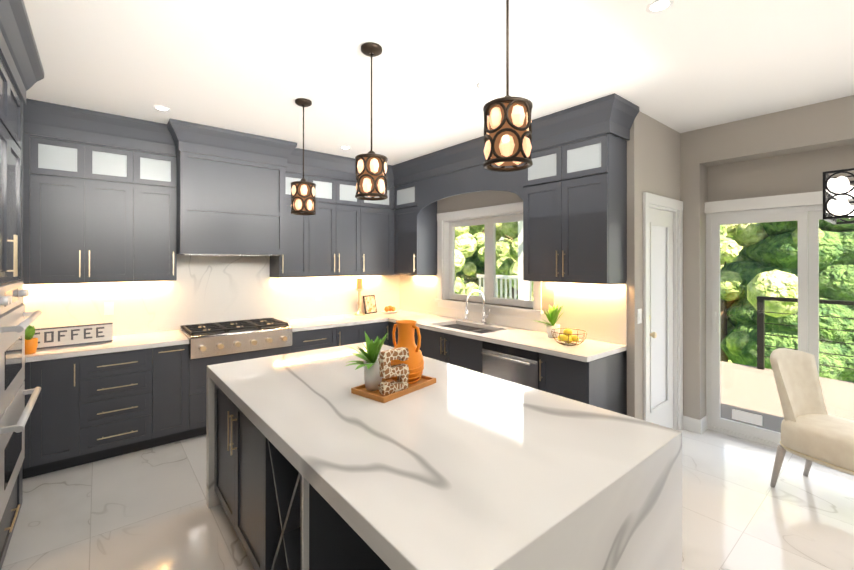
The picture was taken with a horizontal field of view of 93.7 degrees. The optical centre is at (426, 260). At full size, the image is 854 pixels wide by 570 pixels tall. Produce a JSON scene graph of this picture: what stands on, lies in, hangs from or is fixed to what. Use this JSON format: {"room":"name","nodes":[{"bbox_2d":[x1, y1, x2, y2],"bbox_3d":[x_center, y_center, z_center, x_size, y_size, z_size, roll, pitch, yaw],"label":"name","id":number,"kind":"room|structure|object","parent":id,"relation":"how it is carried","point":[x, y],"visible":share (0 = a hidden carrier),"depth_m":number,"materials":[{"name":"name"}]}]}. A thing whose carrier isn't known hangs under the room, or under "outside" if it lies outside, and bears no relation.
{"room":"kitchen","nodes":[
{"label":"kitchen","id":0,"kind":"room"},
{"bbox_2d":[0,55,22,285],"bbox_3d":[-2.460,-0.482,1.889,0.678,1.205,0.877,0,0,-39],"label":"upper cabinet","id":1,"kind":"object","parent":0,"relation":"attached to","point":[11,186],"depth_m":2.14,"materials":[{"name":"grey paint"}]},
{"bbox_2d":[1,429,853,569],"bbox_3d":[1.012,1.665,1.506,5.870,0.100,8.650,0,0,-39],"label":"floor","id":2,"kind":"structure","parent":0,"point":[147,509],"depth_m":2.54,"materials":[{"name":"tile"}]},
{"bbox_2d":[0,463,22,569],"bbox_3d":[-2.460,1.413,1.885,0.678,0.405,0.877,0,0,-39],"label":"base cabinet","id":3,"kind":"object","parent":2,"relation":"on","point":[10,515],"depth_m":2.16,"materials":[{"name":"grey paint"}]},
{"bbox_2d":[0,281,41,520],"bbox_3d":[-2.374,0.666,1.958,0.646,1.080,0.814,0,0,-39],"label":"double wall oven","id":4,"kind":"object","parent":3,"relation":"in","point":[15,412],"visible":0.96,"depth_m":2.04,"materials":[{"name":"silver glass"}]},
{"bbox_2d":[23,362,26,478],"bbox_3d":[-2.981,1.178,2.483,0.630,0.878,0.540,0,0,-39],"label":"base cabinet","id":5,"kind":"object","parent":2,"relation":"on","point":[25,459],"depth_m":2.91,"materials":[{"name":"grey paint"}]},
{"bbox_2d":[25,354,32,361],"bbox_3d":[-2.962,0.717,2.479,0.660,0.040,0.506,0,0,-39],"label":"countertop","id":6,"kind":"structure","parent":5,"relation":"on","point":[28,358],"depth_m":2.90,"materials":[{"name":"stone"}]},
{"bbox_2d":[33,309,419,361],"bbox_3d":[-1.888,0.720,4.121,4.402,0.040,0.634,0,0,-39],"label":"countertop","id":7,"kind":"structure","parent":5,"relation":"on","point":[120,343],"depth_m":3.58,"materials":[{"name":"stone"}]},
{"bbox_2d":[25,325,37,354],"bbox_3d":[-2.964,0.577,2.962,0.142,0.239,0.154,0,0,-39],"label":"potted plant","id":8,"kind":"object","parent":7,"relation":"on","point":[31,344],"visible":0.67,"depth_m":2.98,"materials":[{"name":"orange"}]},
{"bbox_2d":[32,323,112,348],"bbox_3d":[-2.914,0.618,3.273,0.540,0.161,0.043,0,0,-42],"label":"decor","id":9,"kind":"object","parent":7,"relation":"on","point":[53,337],"visible":0.81,"depth_m":3.28,"materials":[{"name":"white wood"}]},
{"bbox_2d":[354,278,364,315],"bbox_3d":[-0.867,0.465,5.147,0.135,0.472,0.135,0,0,-39],"label":"candle holder","id":10,"kind":"object","parent":7,"relation":"on","point":[359,288],"visible":1,"depth_m":5.12,"materials":[{"name":"gold metal"}]},
{"bbox_2d":[363,295,376,313],"bbox_3d":[-0.758,0.585,5.320,0.066,0.238,0.200,0,0,39],"label":"picture frame","id":11,"kind":"object","parent":7,"relation":"on","point":[369,301],"visible":1,"depth_m":5.31,"materials":[{"name":"beige paper"}]},
{"bbox_2d":[381,306,397,312],"bbox_3d":[-0.503,0.657,5.380,0.230,0.091,0.230,0,0,-39],"label":"fruit plate","id":12,"kind":"object","parent":7,"relation":"on","point":[389,309],"visible":1,"depth_m":5.35,"materials":[{"name":"white"}]},
{"bbox_2d":[91,349,142,456],"bbox_3d":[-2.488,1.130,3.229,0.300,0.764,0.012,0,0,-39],"label":"base cabinet","id":13,"kind":"object","parent":2,"relation":"on","point":[116,378],"depth_m":3.24,"materials":[{"name":"grey paint"}]},
{"bbox_2d":[27,321,388,477],"bbox_3d":[-2.123,1.181,3.934,3.798,0.878,0.616,0,0,-39],"label":"base cabinet","id":14,"kind":"object","parent":2,"relation":"on","point":[90,408],"depth_m":3.37,"materials":[{"name":"grey paint"}]},
{"bbox_2d":[180,317,291,358],"bbox_3d":[-1.906,0.760,4.024,0.906,0.230,0.658,0,0,-39],"label":"range","id":15,"kind":"object","parent":14,"relation":"in","point":[209,339],"visible":1,"depth_m":3.83,"materials":[{"name":"silver metal"}]},
{"bbox_2d":[214,384,253,567],"bbox_3d":[-0.833,1.187,2.416,0.600,0.858,1.040,0,0,-39],"label":"base cabinet","id":16,"kind":"object","parent":2,"relation":"on","point":[233,431],"depth_m":2.21,"materials":[{"name":"grey paint"}]},
{"bbox_2d":[223,350,262,362],"bbox_3d":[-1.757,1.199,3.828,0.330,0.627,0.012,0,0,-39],"label":"base cabinet","id":17,"kind":"object","parent":2,"relation":"on","point":[258,353],"depth_m":3.85,"materials":[{"name":"grey paint"}]},
{"bbox_2d":[254,425,389,569],"bbox_3d":[-0.389,1.186,1.873,0.602,0.858,0.521,0,0,-39],"label":"base cabinet","id":18,"kind":"object","parent":2,"relation":"on","point":[281,513],"depth_m":1.67,"materials":[{"name":"grey paint"}]},
{"bbox_2d":[389,321,464,349],"bbox_3d":[-0.030,1.183,4.849,0.598,0.878,0.660,0,0,-39],"label":"base cabinet","id":19,"kind":"object","parent":2,"relation":"on","point":[428,337],"depth_m":4.32,"materials":[{"name":"grey paint"}]},
{"bbox_2d":[206,341,681,569],"bbox_3d":[-0.212,1.156,2.139,1.280,0.920,2.386,0,0,-39],"label":"kitchen island","id":20,"kind":"object","parent":2,"relation":"on","point":[454,467],"visible":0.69,"depth_m":1.43,"materials":[{"name":"stone"}]},
{"bbox_2d":[351,375,435,402],"bbox_3d":[-0.172,0.682,2.186,0.240,0.026,0.420,0,0,39],"label":"wood tray","id":21,"kind":"object","parent":20,"relation":"on","point":[421,383],"visible":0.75,"depth_m":2.08,"materials":[{"name":"brown wood"}]},
{"bbox_2d":[344,332,387,390],"bbox_3d":[-0.315,0.517,2.123,0.319,0.330,0.385,0,0,-39],"label":"potted plant","id":22,"kind":"object","parent":21,"relation":"on","point":[372,377],"visible":0.88,"depth_m":2.10,"materials":[{"name":"white"}]},
{"bbox_2d":[378,347,408,394],"bbox_3d":[-0.170,0.571,2.076,0.172,0.217,0.045,0,0,-43],"label":"decor","id":23,"kind":"object","parent":21,"relation":"on","point":[399,371],"visible":0.98,"depth_m":2.05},
{"bbox_2d":[391,320,423,383],"bbox_3d":[-0.118,0.515,2.277,0.205,0.335,0.209,0,0,-39],"label":"vase","id":24,"kind":"object","parent":21,"relation":"on","point":[414,362],"visible":0.75,"depth_m":2.23,"materials":[{"name":"orange ceramic"}]},
{"bbox_2d":[421,341,482,372],"bbox_3d":[0.452,1.300,4.261,0.598,0.640,0.860,0,0,-39],"label":"base cabinet","id":25,"kind":"object","parent":2,"relation":"on","point":[464,354],"depth_m":3.96,"materials":[{"name":"grey paint"}]},
{"bbox_2d":[385,313,626,361],"bbox_3d":[0.392,0.720,4.297,0.652,0.040,3.150,0,0,-39],"label":"countertop","id":26,"kind":"structure","parent":25,"relation":"on","point":[587,350],"depth_m":3.58,"materials":[{"name":"stone"}]},
{"bbox_2d":[443,324,493,333],"bbox_3d":[0.429,0.853,4.244,0.440,0.223,0.820,0,0,-39],"label":"sink basin","id":27,"kind":"object","parent":26,"relation":"in","point":[469,328],"visible":0.08,"depth_m":4.51,"materials":[{"name":"silver metal"}]},
{"bbox_2d":[465,290,489,323],"bbox_3d":[0.541,0.507,4.305,0.315,0.385,0.103,0,0,-39],"label":"faucet","id":28,"kind":"object","parent":26,"relation":"on","point":[484,316],"visible":1,"depth_m":4.37,"materials":[{"name":"silver metal"}]},
{"bbox_2d":[535,303,563,337],"bbox_3d":[1.084,0.509,3.625,0.365,0.379,0.388,0,0,-39],"label":"potted plant","id":29,"kind":"object","parent":26,"relation":"on","point":[552,316],"visible":0.96,"depth_m":3.60,"materials":[{"name":"white"}]},
{"bbox_2d":[551,328,586,345],"bbox_3d":[1.176,0.633,3.317,0.282,0.128,0.282,0,0,-39],"label":"fruit bowl","id":30,"kind":"object","parent":26,"relation":"on","point":[568,336],"visible":1,"depth_m":3.29,"materials":[{"name":"brown"}]},
{"bbox_2d":[481,341,538,389],"bbox_3d":[0.909,1.183,3.641,0.641,0.871,0.610,0,0,-39],"label":"dishwasher","id":31,"kind":"object","parent":2,"relation":"on","point":[515,365],"visible":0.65,"depth_m":3.44,"materials":[{"name":"silver metal"}]},
{"bbox_2d":[539,350,626,414],"bbox_3d":[1.272,1.179,3.261,0.598,0.878,0.429,0,0,-39],"label":"base cabinet","id":32,"kind":"object","parent":2,"relation":"on","point":[601,382],"depth_m":3.08,"materials":[{"name":"grey paint"}]},
{"bbox_2d":[770,348,853,487],"bbox_3d":[2.746,1.139,2.708,0.589,0.963,0.624,0,0,-39],"label":"dining chair","id":33,"kind":"object","parent":2,"relation":"on","point":[812,430],"visible":1,"depth_m":2.79,"materials":[{"name":"beige fabric"}]},
{"bbox_2d":[23,0,853,164],"bbox_3d":[1.012,-1.285,1.512,5.870,0.100,8.650,0,0,-39],"label":"ceiling","id":34,"kind":"structure","parent":0,"point":[256,67],"depth_m":2.48,"materials":[{"name":"white paint"}]},
{"bbox_2d":[0,0,47,115],"bbox_3d":[-1.852,-1.109,1.735,0.108,0.248,2.228,0,0,-39],"label":"crown molding","id":35,"kind":"structure","parent":34,"relation":"attached to","point":[19,53],"depth_m":2.12,"materials":[{"name":"grey paint"}]},
{"bbox_2d":[23,103,178,154],"bbox_3d":[-2.801,-1.106,3.299,1.280,0.248,0.090,0,0,-39],"label":"crown molding","id":36,"kind":"structure","parent":34,"relation":"attached to","point":[62,121],"depth_m":3.34,"materials":[{"name":"grey paint"}]},
{"bbox_2d":[153,105,169,110],"bbox_3d":[-2.140,-1.229,3.229,0.110,0.006,0.121,0,0,-39],"label":"recessed light","id":37,"kind":"object","parent":34,"relation":"in","point":[157,107],"depth_m":3.23,"materials":[{"name":"white paint"}]},
{"bbox_2d":[164,119,299,171],"bbox_3d":[-1.823,-1.104,3.863,1.126,0.248,0.098,0,0,-39],"label":"crown molding","id":38,"kind":"structure","parent":34,"relation":"attached to","point":[179,135],"depth_m":3.81,"materials":[{"name":"grey paint"}]},
{"bbox_2d":[291,98,315,214],"bbox_3d":[-0.956,-0.795,3.098,0.188,0.873,0.188,0,0,-39],"label":"pendant light","id":39,"kind":"object","parent":34,"relation":"hanging from","point":[303,200],"visible":1,"depth_m":3.04,"materials":[{"name":"brown metal"}]},
{"bbox_2d":[286,149,391,185],"bbox_3d":[-1.032,-1.103,4.750,1.400,0.248,0.090,0,0,-39],"label":"crown molding","id":40,"kind":"structure","parent":34,"relation":"attached to","point":[315,163],"depth_m":4.67,"materials":[{"name":"grey paint"}]},
{"bbox_2d":[355,42,387,200],"bbox_3d":[-0.322,-0.796,2.325,0.188,0.873,0.188,0,0,-39],"label":"pendant light","id":41,"kind":"object","parent":34,"relation":"hanging from","point":[371,167],"visible":1,"depth_m":2.27,"materials":[{"name":"brown metal"}]},
{"bbox_2d":[477,81,492,88],"bbox_3d":[0.407,-1.229,2.801,0.119,0.006,0.120,0,0,-39],"label":"recessed light","id":42,"kind":"object","parent":34,"relation":"in","point":[484,84],"depth_m":2.80,"materials":[{"name":"white paint"}]},
{"bbox_2d":[392,93,623,185],"bbox_3d":[0.475,-1.104,4.123,0.088,0.248,2.970,0,0,-39],"label":"crown molding","id":43,"kind":"structure","parent":34,"relation":"attached to","point":[615,114],"depth_m":3.45,"materials":[{"name":"grey paint"}]},
{"bbox_2d":[483,0,532,171],"bbox_3d":[0.312,-0.798,1.551,0.188,0.873,0.188,0,0,-39],"label":"pendant light","id":44,"kind":"object","parent":34,"relation":"hanging from","point":[507,126],"visible":1,"depth_m":1.49,"materials":[{"name":"brown metal"}]},
{"bbox_2d":[646,0,673,12],"bbox_3d":[1.122,-1.231,1.931,0.119,0.006,0.114,0,0,-39],"label":"recessed light","id":45,"kind":"object","parent":34,"relation":"in","point":[655,6],"depth_m":1.93,"materials":[{"name":"white paint"}]},
{"bbox_2d":[823,168,853,223],"bbox_3d":[2.504,-0.729,2.159,0.490,1.009,0.481,0,0,-39],"label":"dining chandelier","id":46,"kind":"object","parent":34,"relation":"hanging from","point":[836,205],"visible":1,"depth_m":2.18,"materials":[{"name":"black metal"}]},
{"bbox_2d":[437,111,642,419],"bbox_3d":[0.704,0.196,4.548,0.150,2.850,3.260,0,0,-39],"label":"wall","id":47,"kind":"structure","parent":0,"point":[471,200],"depth_m":3.28,"materials":[{"name":"grey paint"}]},
{"bbox_2d":[435,202,543,320],"bbox_3d":[0.675,-0.002,4.544,0.201,1.185,1.580,0,0,-39],"label":"window","id":48,"kind":"structure","parent":47,"relation":"in","point":[490,217],"depth_m":4.58,"materials":[{"name":"white wood"}]},
{"bbox_2d":[394,132,626,284],"bbox_3d":[0.593,-0.445,4.283,0.360,1.270,2.870,0,0,-39],"label":"upper cabinet","id":49,"kind":"object","parent":47,"relation":"attached to","point":[572,195],"visible":0.9,"depth_m":3.43,"materials":[{"name":"grey paint"}]},
{"bbox_2d":[612,99,638,139],"bbox_3d":[1.553,-1.106,3.144,0.319,0.248,0.088,0,0,-39],"label":"crown molding","id":50,"kind":"structure","parent":47,"relation":"attached to","point":[631,110],"depth_m":3.18,"materials":[{"name":"grey paint"}]},
{"bbox_2d":[637,309,641,323],"bbox_3d":[1.746,0.458,3.286,0.070,0.120,0.010,0,0,-39],"label":"switch plate","id":51,"kind":"object","parent":47,"relation":"attached to","point":[639,316],"visible":1,"depth_m":3.27,"materials":[{"name":"white paint"}]},
{"bbox_2d":[642,113,679,336],"bbox_3d":[2.201,0.194,3.764,1.170,2.850,0.150,0,0,-39],"label":"wall","id":52,"kind":"structure","parent":0,"point":[660,159],"depth_m":3.58,"materials":[{"name":"grey paint"}]},
{"bbox_2d":[643,192,682,429],"bbox_3d":[2.094,0.527,3.647,0.853,2.185,0.195,0,0,-39],"label":"door","id":53,"kind":"structure","parent":52,"relation":"in","point":[662,341],"depth_m":3.70,"materials":[{"name":"white wood"}]},
{"bbox_2d":[680,95,853,419],"bbox_3d":[4.191,0.191,2.008,0.320,2.850,5.090,0,0,-39],"label":"wall","id":54,"kind":"structure","parent":0,"point":[802,149],"depth_m":3.62,"materials":[{"name":"grey paint"}]},
{"bbox_2d":[683,415,707,433],"bbox_3d":[2.034,1.550,0.268,5.579,0.125,5.039,0,0,-39],"label":"baseboard","id":55,"kind":"structure","parent":54,"relation":"attached to","point":[700,426],"depth_m":3.79,"materials":[{"name":"white wood"}]},
{"bbox_2d":[705,191,853,450],"bbox_3d":[3.379,0.530,3.068,0.130,2.175,2.100,0,0,-39],"label":"sliding door","id":56,"kind":"structure","parent":54,"relation":"in","point":[805,210],"depth_m":3.54,"materials":[{"name":"white"}]},
{"bbox_3d":[-2.136,0.196,4.424,4.700,2.850,0.150,0,0,-39],"label":"wall","id":57,"kind":"structure","parent":0,"visible":0},
{"bbox_2d":[23,133,26,284],"bbox_3d":[-3.417,-0.447,3.063,0.687,1.270,0.329,0,0,-39],"label":"upper cabinet","id":58,"kind":"object","parent":57,"relation":"attached to","point":[24,135],"depth_m":3.10,"materials":[{"name":"grey paint"}]},
{"bbox_2d":[27,134,176,284],"bbox_3d":[-2.819,-0.446,3.554,0.980,1.270,0.329,0,0,-39],"label":"upper cabinet","id":59,"kind":"object","parent":57,"relation":"attached to","point":[95,213],"depth_m":3.39,"materials":[{"name":"grey paint"}]},
{"bbox_2d":[23,254,398,335],"bbox_3d":[-2.085,0.300,4.361,4.398,0.799,0.013,0,0,-39],"label":"backsplash","id":60,"kind":"structure","parent":57,"relation":"attached to","point":[203,289],"depth_m":4.17,"materials":[{"name":"stone"}]},
{"bbox_2d":[104,302,113,314],"bbox_3d":[-2.913,0.442,3.667,0.070,0.115,0.008,0,0,-39],"label":"electrical outlet plate","id":61,"kind":"object","parent":60,"relation":"attached to","point":[108,308],"depth_m":3.67,"materials":[{"name":"white paint"}]},
{"bbox_2d":[177,151,285,255],"bbox_3d":[-2.012,-0.564,4.093,0.946,1.032,0.519,0,0,-39],"label":"range hood","id":62,"kind":"object","parent":57,"relation":"attached to","point":[229,207],"visible":0.79,"depth_m":3.86,"materials":[{"name":"grey paint"}]},
{"bbox_2d":[270,171,314,277],"bbox_3d":[-1.553,-0.444,4.592,0.394,1.270,0.329,0,0,-39],"label":"upper cabinet","id":63,"kind":"object","parent":57,"relation":"attached to","point":[298,260],"depth_m":4.47,"materials":[{"name":"grey paint"}]},
{"bbox_2d":[315,175,366,276],"bbox_3d":[-1.188,-0.443,4.892,0.789,1.270,0.329,0,0,-39],"label":"upper cabinet","id":64,"kind":"object","parent":57,"relation":"attached to","point":[340,217],"depth_m":4.79,"materials":[{"name":"grey paint"}]},
{"bbox_2d":[367,185,393,274],"bbox_3d":[-0.765,-0.443,5.238,0.539,1.270,0.329,0,0,-39],"label":"upper cabinet","id":65,"kind":"object","parent":57,"relation":"attached to","point":[380,213],"depth_m":5.18,"materials":[{"name":"grey paint"}]},
{"bbox_2d":[399,275,626,344],"bbox_3d":[0.627,0.435,4.510,0.013,0.529,3.180,0,0,-39],"label":"backsplash","id":66,"kind":"structure","parent":57,"relation":"attached to","point":[600,310],"depth_m":3.66,"materials":[{"name":"stone"}]},
{"label":"outside","id":67,"kind":"structure","parent":0,"visible":0},
{"bbox_2d":[720,361,853,432],"bbox_3d":[3.546,1.766,4.715,4.440,0.210,9.400,0,0,-39],"label":"deck","id":68,"kind":"object","parent":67,"point":[754,403],"depth_m":4.92,"materials":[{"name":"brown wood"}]},
{"bbox_2d":[477,221,531,300],"bbox_3d":[2.749,0.267,7.298,2.400,2.800,4.400,0,0,-39],"label":"railing","id":69,"kind":"object","parent":68,"relation":"on","point":[523,286],"depth_m":7.26,"materials":[{"name":"white paint"}]},
{"bbox_2d":[757,296,853,369],"bbox_3d":[6.643,1.105,4.283,0.120,1.110,4.880,0,0,-39],"label":"rail","id":70,"kind":"object","parent":68,"relation":"on","point":[762,334],"depth_m":6.08,"materials":[{"name":"grey metal"}]},
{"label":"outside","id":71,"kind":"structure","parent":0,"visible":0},
{"bbox_3d":[17.357,4.670,23.539,90.000,0.020,115.000,0,0,-39],"label":"lawn","id":72,"kind":"structure","parent":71,"visible":0},
{"bbox_2d":[455,226,484,294],"bbox_3d":[0.102,0.076,14.847,4.952,9.132,4.424,0,0,-39],"label":"tree","id":73,"kind":"object","parent":72,"relation":"on","point":[469,241],"depth_m":13.54,"materials":[{"name":"green plant"}]},
{"bbox_2d":[456,250,517,298],"bbox_3d":[2.217,0.832,21.682,6.250,7.650,6.225,0,0,-39],"label":"tree","id":74,"kind":"object","parent":72,"relation":"on","point":[473,278],"depth_m":19.94,"materials":[{"name":"green plant"}]},
{"bbox_2d":[465,222,532,298],"bbox_3d":[3.628,0.217,17.775,3.991,8.863,4.806,0,0,-39],"label":"tree","id":75,"kind":"object","parent":72,"relation":"on","point":[470,287],"depth_m":17.22,"materials":[{"name":"green plant"}]},
{"bbox_2d":[496,222,532,300],"bbox_3d":[5.214,0.249,15.962,5.661,8.791,5.297,0,0,-39],"label":"tree","id":76,"kind":"object","parent":72,"relation":"on","point":[502,264],"depth_m":16.40,"materials":[{"name":"green plant"}]},
{"bbox_2d":[720,233,733,269],"bbox_3d":[11.751,0.439,18.410,5.684,8.421,5.566,0,0,-39],"label":"tree","id":77,"kind":"object","parent":72,"relation":"on","point":[722,247],"depth_m":17.92,"materials":[{"name":"green plant"}]},
{"bbox_2d":[720,237,742,264],"bbox_3d":[17.730,1.250,20.619,5.541,6.809,5.886,0,0,-39],"label":"tree","id":78,"kind":"object","parent":72,"relation":"on","point":[727,255],"depth_m":19.88,"materials":[{"name":"green plant"}]},
{"bbox_2d":[720,223,823,361],"bbox_3d":[8.297,0.188,11.527,5.130,8.895,5.081,0,0,-39],"label":"tree","id":79,"kind":"object","parent":72,"relation":"on","point":[731,292],"depth_m":10.07,"materials":[{"name":"green plant"}]},
{"bbox_2d":[720,218,853,381],"bbox_3d":[10.469,-0.091,10.681,5.405,9.450,5.242,0,0,-39],"label":"tree","id":80,"kind":"object","parent":72,"relation":"on","point":[830,260],"depth_m":9.43,"materials":[{"name":"green plant"}]}
]}

